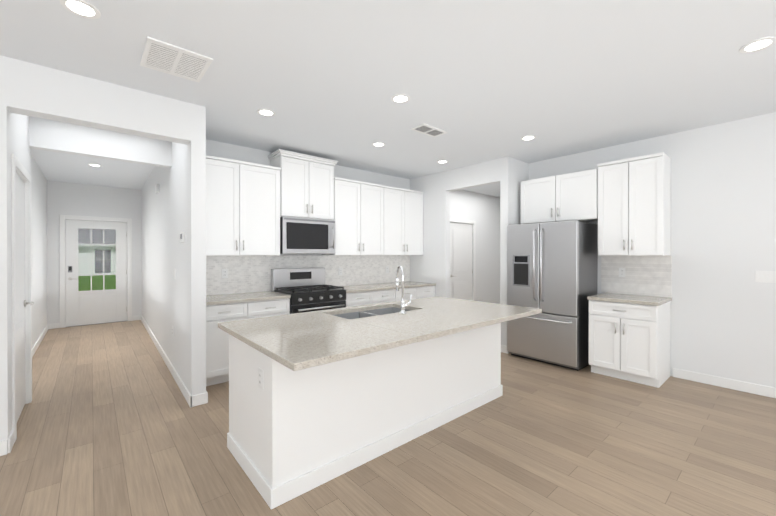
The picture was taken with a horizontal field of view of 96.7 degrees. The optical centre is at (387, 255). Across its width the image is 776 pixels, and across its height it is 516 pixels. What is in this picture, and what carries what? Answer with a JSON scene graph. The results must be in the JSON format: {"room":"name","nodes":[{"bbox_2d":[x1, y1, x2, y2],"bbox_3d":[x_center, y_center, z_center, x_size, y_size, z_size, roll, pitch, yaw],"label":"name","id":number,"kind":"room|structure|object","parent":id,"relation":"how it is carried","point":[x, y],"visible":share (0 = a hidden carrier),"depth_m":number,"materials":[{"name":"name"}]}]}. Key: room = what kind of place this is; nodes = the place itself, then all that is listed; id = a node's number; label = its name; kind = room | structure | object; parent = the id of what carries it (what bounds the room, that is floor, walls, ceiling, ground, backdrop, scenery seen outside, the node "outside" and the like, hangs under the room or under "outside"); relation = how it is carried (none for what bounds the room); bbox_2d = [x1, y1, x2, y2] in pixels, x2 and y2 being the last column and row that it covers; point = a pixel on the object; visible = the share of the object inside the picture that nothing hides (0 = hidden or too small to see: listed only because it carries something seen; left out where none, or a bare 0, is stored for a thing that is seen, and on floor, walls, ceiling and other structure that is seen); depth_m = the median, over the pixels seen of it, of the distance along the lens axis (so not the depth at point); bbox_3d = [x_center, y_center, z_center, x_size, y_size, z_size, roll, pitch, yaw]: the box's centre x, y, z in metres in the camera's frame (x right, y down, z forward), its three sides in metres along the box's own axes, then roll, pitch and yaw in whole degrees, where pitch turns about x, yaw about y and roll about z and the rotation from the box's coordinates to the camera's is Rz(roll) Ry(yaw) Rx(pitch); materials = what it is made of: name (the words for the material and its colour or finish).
{"room":"kitchen","nodes":[
{"label":"kitchen","id":0,"kind":"room"},
{"bbox_2d":[10,113,12,430],"bbox_3d":[-2.823,0.000,2.488,0.150,2.750,0.090,0,0,-41],"label":"wall","id":1,"kind":"structure","parent":0,"point":[11,127],"depth_m":2.52,"materials":[{"name":"white paint"}]},
{"bbox_2d":[13,113,27,180],"bbox_3d":[-3.123,-1.026,2.833,0.150,0.700,0.830,0,0,-41],"label":"wall","id":2,"kind":"structure","parent":0,"point":[20,136],"depth_m":2.90,"materials":[{"name":"white paint"}]},
{"bbox_2d":[11,154,31,442],"bbox_3d":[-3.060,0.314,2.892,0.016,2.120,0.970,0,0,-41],"label":"door frame","id":3,"kind":"structure","parent":2,"relation":"attached to","point":[18,166],"depth_m":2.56,"materials":[{"name":"white wood"}]},
{"bbox_2d":[16,174,33,420],"bbox_3d":[-3.071,0.347,2.881,0.106,2.037,0.824,0,0,-41],"label":"closet door","id":4,"kind":"structure","parent":2,"relation":"in","point":[21,302],"depth_m":2.92,"materials":[{"name":"white wood"}]},
{"bbox_2d":[28,116,28,320],"bbox_3d":[-3.423,-0.002,3.185,0.150,2.750,0.090,0,0,-41],"label":"wall","id":5,"kind":"structure","parent":0,"point":[28,172],"depth_m":3.22,"materials":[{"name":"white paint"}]},
{"bbox_2d":[31,154,47,347],"bbox_3d":[-5.004,-0.006,4.760,0.150,2.750,4.120,0,0,-41],"label":"wall","id":6,"kind":"structure","parent":0,"point":[39,249],"depth_m":5.32,"materials":[{"name":"white paint"}]},
{"bbox_2d":[32,324,48,356],"bbox_3d":[-4.943,1.318,4.816,0.013,0.100,4.120,0,0,-41],"label":"baseboard","id":7,"kind":"structure","parent":6,"relation":"attached to","point":[45,330],"depth_m":5.27,"materials":[{"name":"white wood"}]},
{"bbox_2d":[47,180,141,327],"bbox_3d":[-5.811,-0.013,6.876,1.690,2.750,0.140,0,0,-41],"label":"wall","id":8,"kind":"structure","parent":0,"point":[55,199],"depth_m":6.70,"materials":[{"name":"white paint"}]},
{"bbox_2d":[59,215,131,327],"bbox_3d":[-5.794,0.300,6.881,1.090,2.125,0.156,0,0,-41],"label":"door frame","id":9,"kind":"structure","parent":8,"relation":"attached to","point":[62,218],"depth_m":6.66,"materials":[{"name":"white wood"}]},
{"bbox_2d":[65,220,126,326],"bbox_3d":[-5.762,0.337,6.847,0.935,2.035,0.111,0,0,-41],"label":"entry door","id":10,"kind":"structure","parent":8,"relation":"in","point":[91,306],"depth_m":6.82,"materials":[{"name":"white wood"}]},
{"bbox_2d":[0,55,190,440],"bbox_3d":[-3.642,0.003,1.623,4.780,2.750,0.150,0,0,-41],"label":"wall","id":11,"kind":"structure","parent":0,"point":[39,91],"depth_m":2.55,"materials":[{"name":"white paint"}]},
{"bbox_2d":[0,436,12,455],"bbox_3d":[-3.975,1.329,1.235,3.563,0.100,0.016,0,0,-41],"label":"baseboard","id":12,"kind":"structure","parent":11,"relation":"attached to","point":[6,446],"depth_m":2.38,"materials":[{"name":"white wood"}]},
{"bbox_2d":[29,116,171,174],"bbox_3d":[-3.470,-0.002,3.284,2.409,2.750,0.120,0,0,-41],"label":"wall","id":13,"kind":"structure","parent":0,"point":[57,136],"depth_m":3.58,"materials":[{"name":"white paint"}]},
{"bbox_2d":[141,103,205,395],"bbox_3d":[-3.454,-0.008,5.251,0.240,2.750,5.400,0,0,-41],"label":"wall","id":14,"kind":"structure","parent":0,"point":[173,208],"depth_m":3.58,"materials":[{"name":"white paint"}]},
{"bbox_2d":[155,184,158,193],"bbox_3d":[-3.329,-0.962,4.973,0.035,0.120,0.140,0,0,-41],"label":"door chime","id":15,"kind":"object","parent":14,"relation":"attached to","point":[157,188],"visible":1,"depth_m":4.92,"materials":[{"name":"white plastic"}]},
{"bbox_2d":[141,315,207,407],"bbox_3d":[-3.495,1.317,5.210,0.146,0.100,5.413,0,0,-41],"label":"baseboard","id":16,"kind":"structure","parent":14,"relation":"attached to","point":[181,385],"depth_m":3.81,"materials":[{"name":"white wood"}]},
{"bbox_2d":[180,232,184,242],"bbox_3d":[-2.034,-0.178,3.411,0.024,0.100,0.120,0,0,-41],"label":"thermostat","id":17,"kind":"object","parent":14,"relation":"attached to","point":[182,237],"visible":0.98,"depth_m":3.37,"materials":[{"name":"white plastic"}]},
{"bbox_2d":[206,139,499,303],"bbox_3d":[0.281,-0.011,6.277,7.000,2.750,0.120,0,0,-41],"label":"wall","id":18,"kind":"structure","parent":0,"point":[486,213],"depth_m":7.59,"materials":[{"name":"white paint"}]},
{"bbox_2d":[206,155,281,255],"bbox_3d":[-1.837,-0.550,4.138,0.990,1.101,0.345,0,0,-41],"label":"upper cabinet","id":19,"kind":"object","parent":18,"relation":"attached to","point":[249,205],"depth_m":4.03,"materials":[{"name":"white wood"}]},
{"bbox_2d":[270,153,333,219],"bbox_3d":[-1.162,-0.888,4.718,0.770,0.785,0.345,0,0,-41],"label":"upper cabinet","id":20,"kind":"object","parent":18,"relation":"attached to","point":[307,183],"depth_m":4.56,"materials":[{"name":"white wood"}]},
{"bbox_2d":[280,217,334,253],"bbox_3d":[-1.130,-0.255,4.681,0.764,0.463,0.445,0,0,-41],"label":"microwave","id":21,"kind":"object","parent":20,"relation":"attached to","point":[305,236],"visible":1,"depth_m":4.51,"materials":[{"name":"silver metal"}]},
{"bbox_2d":[206,255,409,295],"bbox_3d":[-0.964,0.235,5.119,3.590,0.475,0.008,0,0,-41],"label":"backsplash","id":22,"kind":"structure","parent":18,"relation":"attached to","point":[248,273],"depth_m":4.83,"materials":[{"name":"tile"}]},
{"bbox_2d":[222,269,227,277],"bbox_3d":[-1.997,0.220,4.219,0.070,0.114,0.008,0,0,-41],"label":"electrical outlet","id":23,"kind":"object","parent":22,"relation":"attached to","point":[224,273],"visible":1,"depth_m":4.22,"materials":[{"name":"white plastic"}]},
{"bbox_2d":[322,177,389,254],"bbox_3d":[-0.497,-0.553,5.292,0.967,1.101,0.345,0,0,-41],"label":"upper cabinet","id":24,"kind":"object","parent":18,"relation":"attached to","point":[361,209],"depth_m":5.15,"materials":[{"name":"white wood"}]},
{"bbox_2d":[390,186,423,254],"bbox_3d":[0.142,-0.555,5.842,0.967,1.101,0.345,0,0,-41],"label":"upper cabinet","id":25,"kind":"object","parent":18,"relation":"attached to","point":[406,205],"depth_m":5.75,"materials":[{"name":"white wood"}]},
{"bbox_2d":[450,222,472,299],"bbox_3d":[1.552,0.335,7.303,0.814,2.037,0.106,0,0,-41],"label":"pantry door","id":26,"kind":"structure","parent":18,"relation":"in","point":[461,269],"depth_m":7.31,"materials":[{"name":"white wood"}]},
{"bbox_2d":[450,218,475,300],"bbox_3d":[1.561,0.301,7.290,0.960,2.120,0.016,0,0,-41],"label":"door frame","id":27,"kind":"structure","parent":18,"relation":"attached to","point":[474,249],"depth_m":7.57,"materials":[{"name":"white wood"}]},
{"bbox_2d":[0,320,775,515],"bbox_3d":[-0.237,1.423,3.129,12.100,0.100,13.100,0,0,-41],"label":"floor","id":28,"kind":"structure","parent":0,"point":[110,422],"depth_m":2.41,"materials":[{"name":"brown wood"}]},
{"bbox_2d":[206,297,289,385],"bbox_3d":[-1.748,0.941,4.037,0.988,0.860,0.620,0,0,-41],"label":"base cabinet","id":29,"kind":"object","parent":28,"relation":"on","point":[232,307],"depth_m":3.65,"materials":[{"name":"white wood"}]},
{"bbox_2d":[206,291,289,304],"bbox_3d":[-1.743,0.493,4.030,0.988,0.036,0.635,0,0,-41],"label":"countertop","id":30,"kind":"structure","parent":29,"relation":"on","point":[237,298],"depth_m":3.90,"materials":[{"name":"beige stone"}]},
{"bbox_2d":[271,267,345,313],"bbox_3d":[-1.041,0.774,4.582,0.774,1.190,0.698,0,0,-41],"label":"range","id":31,"kind":"object","parent":28,"relation":"on","point":[307,289],"visible":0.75,"depth_m":4.53,"materials":[{"name":"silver metal"}]},
{"bbox_2d":[227,324,502,508],"bbox_3d":[-0.021,0.944,2.931,2.318,0.860,0.819,0,0,-41],"label":"kitchen island","id":32,"kind":"object","parent":28,"relation":"on","point":[345,390],"depth_m":2.26,"materials":[{"name":"white"}]},
{"bbox_2d":[258,367,262,389],"bbox_3d":[-0.742,0.717,2.006,0.008,0.114,0.070,0,0,-41],"label":"outlet","id":33,"kind":"object","parent":32,"relation":"attached to","point":[260,377],"visible":1,"depth_m":2.00,"materials":[{"name":"white plastic"}]},
{"bbox_2d":[218,312,417,371],"bbox_3d":[-0.522,0.498,2.258,0.786,0.036,1.224,0,0,-41],"label":"island countertop","id":34,"kind":"structure","parent":32,"relation":"on","point":[298,342],"depth_m":2.04,"materials":[{"name":"beige stone"}]},
{"bbox_2d":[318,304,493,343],"bbox_3d":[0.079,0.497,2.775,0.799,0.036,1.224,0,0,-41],"label":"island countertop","id":35,"kind":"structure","parent":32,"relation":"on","point":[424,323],"depth_m":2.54,"materials":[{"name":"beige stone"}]},
{"bbox_2d":[395,265,411,313],"bbox_3d":[0.104,0.282,2.930,0.122,0.393,0.208,0,0,-41],"label":"faucet","id":36,"kind":"object","parent":35,"relation":"on","point":[403,305],"visible":1,"depth_m":2.86,"materials":[{"name":"silver metal"}]},
{"bbox_2d":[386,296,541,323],"bbox_3d":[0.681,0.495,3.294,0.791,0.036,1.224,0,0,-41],"label":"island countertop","id":37,"kind":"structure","parent":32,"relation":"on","point":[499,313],"depth_m":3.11,"materials":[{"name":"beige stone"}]},
{"bbox_2d":[330,304,409,319],"bbox_3d":[-0.118,0.614,3.004,0.824,0.224,0.444,0,0,-41],"label":"sink","id":38,"kind":"object","parent":37,"relation":"in","point":[389,307],"depth_m":3.18,"materials":[{"name":"silver metal"}]},
{"bbox_2d":[345,289,397,306],"bbox_3d":[-0.406,0.938,5.193,0.965,0.860,0.620,0,0,-41],"label":"base cabinet","id":39,"kind":"object","parent":28,"relation":"on","point":[383,295],"depth_m":4.93,"materials":[{"name":"white wood"}]},
{"bbox_2d":[340,281,433,292],"bbox_3d":[-0.082,0.489,5.461,1.808,0.036,0.635,0,0,-41],"label":"countertop","id":40,"kind":"structure","parent":39,"relation":"on","point":[407,284],"depth_m":5.24,"materials":[{"name":"beige stone"}]},
{"bbox_2d":[398,285,434,300],"bbox_3d":[0.232,0.936,5.742,0.967,0.860,0.620,0,0,-41],"label":"base cabinet","id":41,"kind":"object","parent":28,"relation":"on","point":[427,291],"depth_m":5.57,"materials":[{"name":"white wood"}]},
{"bbox_2d":[507,220,597,370],"bbox_3d":[2.142,0.479,4.562,0.741,1.780,0.900,0,0,-41],"label":"refrigerator","id":42,"kind":"object","parent":28,"relation":"on","point":[552,270],"visible":0.81,"depth_m":4.27,"materials":[{"name":"silver metal"}]},
{"bbox_2d":[587,293,671,387],"bbox_3d":[2.755,0.923,3.942,0.653,0.895,0.660,0,0,-41],"label":"base cabinet","id":43,"kind":"object","parent":28,"relation":"on","point":[629,337],"visible":1,"depth_m":3.73,"materials":[{"name":"white wood"}]},
{"bbox_2d":[0,0,775,196],"bbox_3d":[-0.237,-1.427,3.121,12.100,0.100,13.100,0,0,-41],"label":"ceiling","id":44,"kind":"structure","parent":0,"point":[479,81],"depth_m":2.55,"materials":[{"name":"white paint"}]},
{"bbox_2d":[60,0,100,18],"bbox_3d":[-1.703,-1.370,1.911,0.170,0.006,0.170,0,0,-41],"label":"recessed light","id":45,"kind":"object","parent":44,"relation":"in","point":[82,8],"visible":1,"depth_m":1.91,"materials":[{"name":"white plastic"}]},
{"bbox_2d":[88,164,101,166],"bbox_3d":[-4.487,-1.380,5.281,0.170,0.006,0.170,0,0,-41],"label":"recessed light","id":46,"kind":"object","parent":44,"relation":"in","point":[95,165],"visible":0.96,"depth_m":5.29,"materials":[{"name":"white plastic"}]},
{"bbox_2d":[140,36,212,82],"bbox_3d":[-1.500,-1.369,2.442,0.380,0.012,0.420,0,0,-41],"label":"ceiling vent","id":47,"kind":"object","parent":44,"relation":"in","point":[164,57],"visible":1,"depth_m":2.42,"materials":[{"name":"white plastic"}]},
{"bbox_2d":[257,109,274,115],"bbox_3d":[-1.173,-1.374,3.318,0.170,0.006,0.170,0,0,-41],"label":"recessed light","id":48,"kind":"object","parent":44,"relation":"in","point":[265,112],"visible":1,"depth_m":3.31,"materials":[{"name":"white plastic"}]},
{"bbox_2d":[372,142,385,146],"bbox_3d":[-0.115,-1.377,4.282,0.170,0.006,0.170,0,0,-41],"label":"recessed light","id":49,"kind":"object","parent":44,"relation":"in","point":[378,144],"visible":1,"depth_m":4.28,"materials":[{"name":"white plastic"}]},
{"bbox_2d":[391,94,409,102],"bbox_3d":[0.110,-1.373,3.024,0.170,0.006,0.170,0,0,-41],"label":"recessed light","id":50,"kind":"object","parent":44,"relation":"in","point":[400,98],"visible":1,"depth_m":3.02,"materials":[{"name":"white plastic"}]},
{"bbox_2d":[410,123,447,136],"bbox_3d":[0.455,-1.373,3.796,0.390,0.012,0.200,0,0,-41],"label":"ceiling vent","id":51,"kind":"object","parent":44,"relation":"in","point":[428,130],"visible":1,"depth_m":3.78,"materials":[{"name":"white plastic"}]},
{"bbox_2d":[437,160,447,163],"bbox_3d":[0.803,-1.379,5.086,0.170,0.006,0.170,0,0,-41],"label":"recessed light","id":52,"kind":"object","parent":44,"relation":"in","point":[442,161],"visible":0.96,"depth_m":5.06,"materials":[{"name":"white plastic"}]},
{"bbox_2d":[521,135,535,140],"bbox_3d":[1.647,-1.376,4.044,0.170,0.006,0.170,0,0,-41],"label":"recessed light","id":53,"kind":"object","parent":44,"relation":"in","point":[528,137],"visible":1,"depth_m":4.04,"materials":[{"name":"white plastic"}]},
{"bbox_2d":[739,37,775,52],"bbox_3d":[2.414,-1.371,2.250,0.170,0.006,0.170,0,0,-41],"label":"recessed light","id":54,"kind":"object","parent":44,"relation":"in","point":[758,44],"visible":1,"depth_m":2.25,"materials":[{"name":"white plastic"}]},
{"bbox_2d":[410,158,499,297],"bbox_3d":[1.042,-0.009,5.639,0.120,2.750,1.840,0,0,-41],"label":"wall","id":55,"kind":"structure","parent":0,"point":[431,264],"depth_m":5.76,"materials":[{"name":"white paint"}]},
{"bbox_2d":[500,156,528,352],"bbox_3d":[2.924,-0.010,5.967,3.400,2.750,0.120,0,0,-41],"label":"wall","id":56,"kind":"structure","parent":0,"point":[514,173],"depth_m":4.88,"materials":[{"name":"white paint"}]},
{"bbox_2d":[529,112,775,387],"bbox_3d":[4.275,-0.001,2.775,0.120,2.750,6.480,0,0,-41],"label":"wall","id":57,"kind":"structure","parent":0,"point":[723,250],"depth_m":3.61,"materials":[{"name":"white paint"}]},
{"bbox_2d":[521,170,588,223],"bbox_3d":[2.337,-0.751,4.658,0.345,0.610,0.982,0,0,-41],"label":"upper cabinet","id":58,"kind":"object","parent":57,"relation":"attached to","point":[564,197],"depth_m":4.53,"materials":[{"name":"white wood"}]},
{"bbox_2d":[589,152,670,255],"bbox_3d":[2.847,-0.552,4.067,0.345,1.104,0.704,0,0,-41],"label":"upper cabinet","id":59,"kind":"object","parent":57,"relation":"attached to","point":[625,204],"depth_m":3.90,"materials":[{"name":"white wood"}]},
{"bbox_2d":[601,255,671,296],"bbox_3d":[2.982,0.238,4.176,0.008,0.475,0.710,0,0,-41],"label":"backsplash","id":60,"kind":"structure","parent":57,"relation":"attached to","point":[648,275],"depth_m":4.14,"materials":[{"name":"tile"}]},
{"bbox_2d":[619,268,624,276],"bbox_3d":[2.895,0.210,4.266,0.008,0.114,0.070,0,0,-41],"label":"outlet","id":61,"kind":"object","parent":60,"relation":"attached to","point":[621,272],"visible":1,"depth_m":4.26,"materials":[{"name":"white plastic"}]},
{"bbox_2d":[672,368,775,397],"bbox_3d":[4.746,1.326,2.129,0.013,0.100,4.680,0,0,-41],"label":"baseboard","id":62,"kind":"structure","parent":57,"relation":"attached to","point":[748,387],"depth_m":3.57,"materials":[{"name":"white wood"}]},
{"bbox_2d":[755,271,775,282],"bbox_3d":[3.691,0.208,3.354,0.009,0.114,0.162,0,0,-41],"label":"light switch","id":63,"kind":"object","parent":57,"relation":"attached to","point":[766,276],"visible":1,"depth_m":3.36,"materials":[{"name":"white plastic"}]},
{"label":"outside","id":64,"kind":"structure","parent":0,"visible":0},
{"bbox_2d":[78,275,115,290],"bbox_3d":[-29.174,1.784,33.736,80.000,0.200,70.950,0,0,-41],"label":"lawn","id":65,"kind":"structure","parent":64,"point":[99,280],"depth_m":21.91,"materials":[{"name":"green plant"}]},
{"bbox_2d":[78,228,115,274],"bbox_3d":[-28.476,-0.992,34.297,15.000,5.350,10.000,0,0,-41],"label":"house","id":66,"kind":"structure","parent":65,"relation":"on","point":[109,236],"depth_m":30.75,"materials":[{"name":"white"}]}
]}

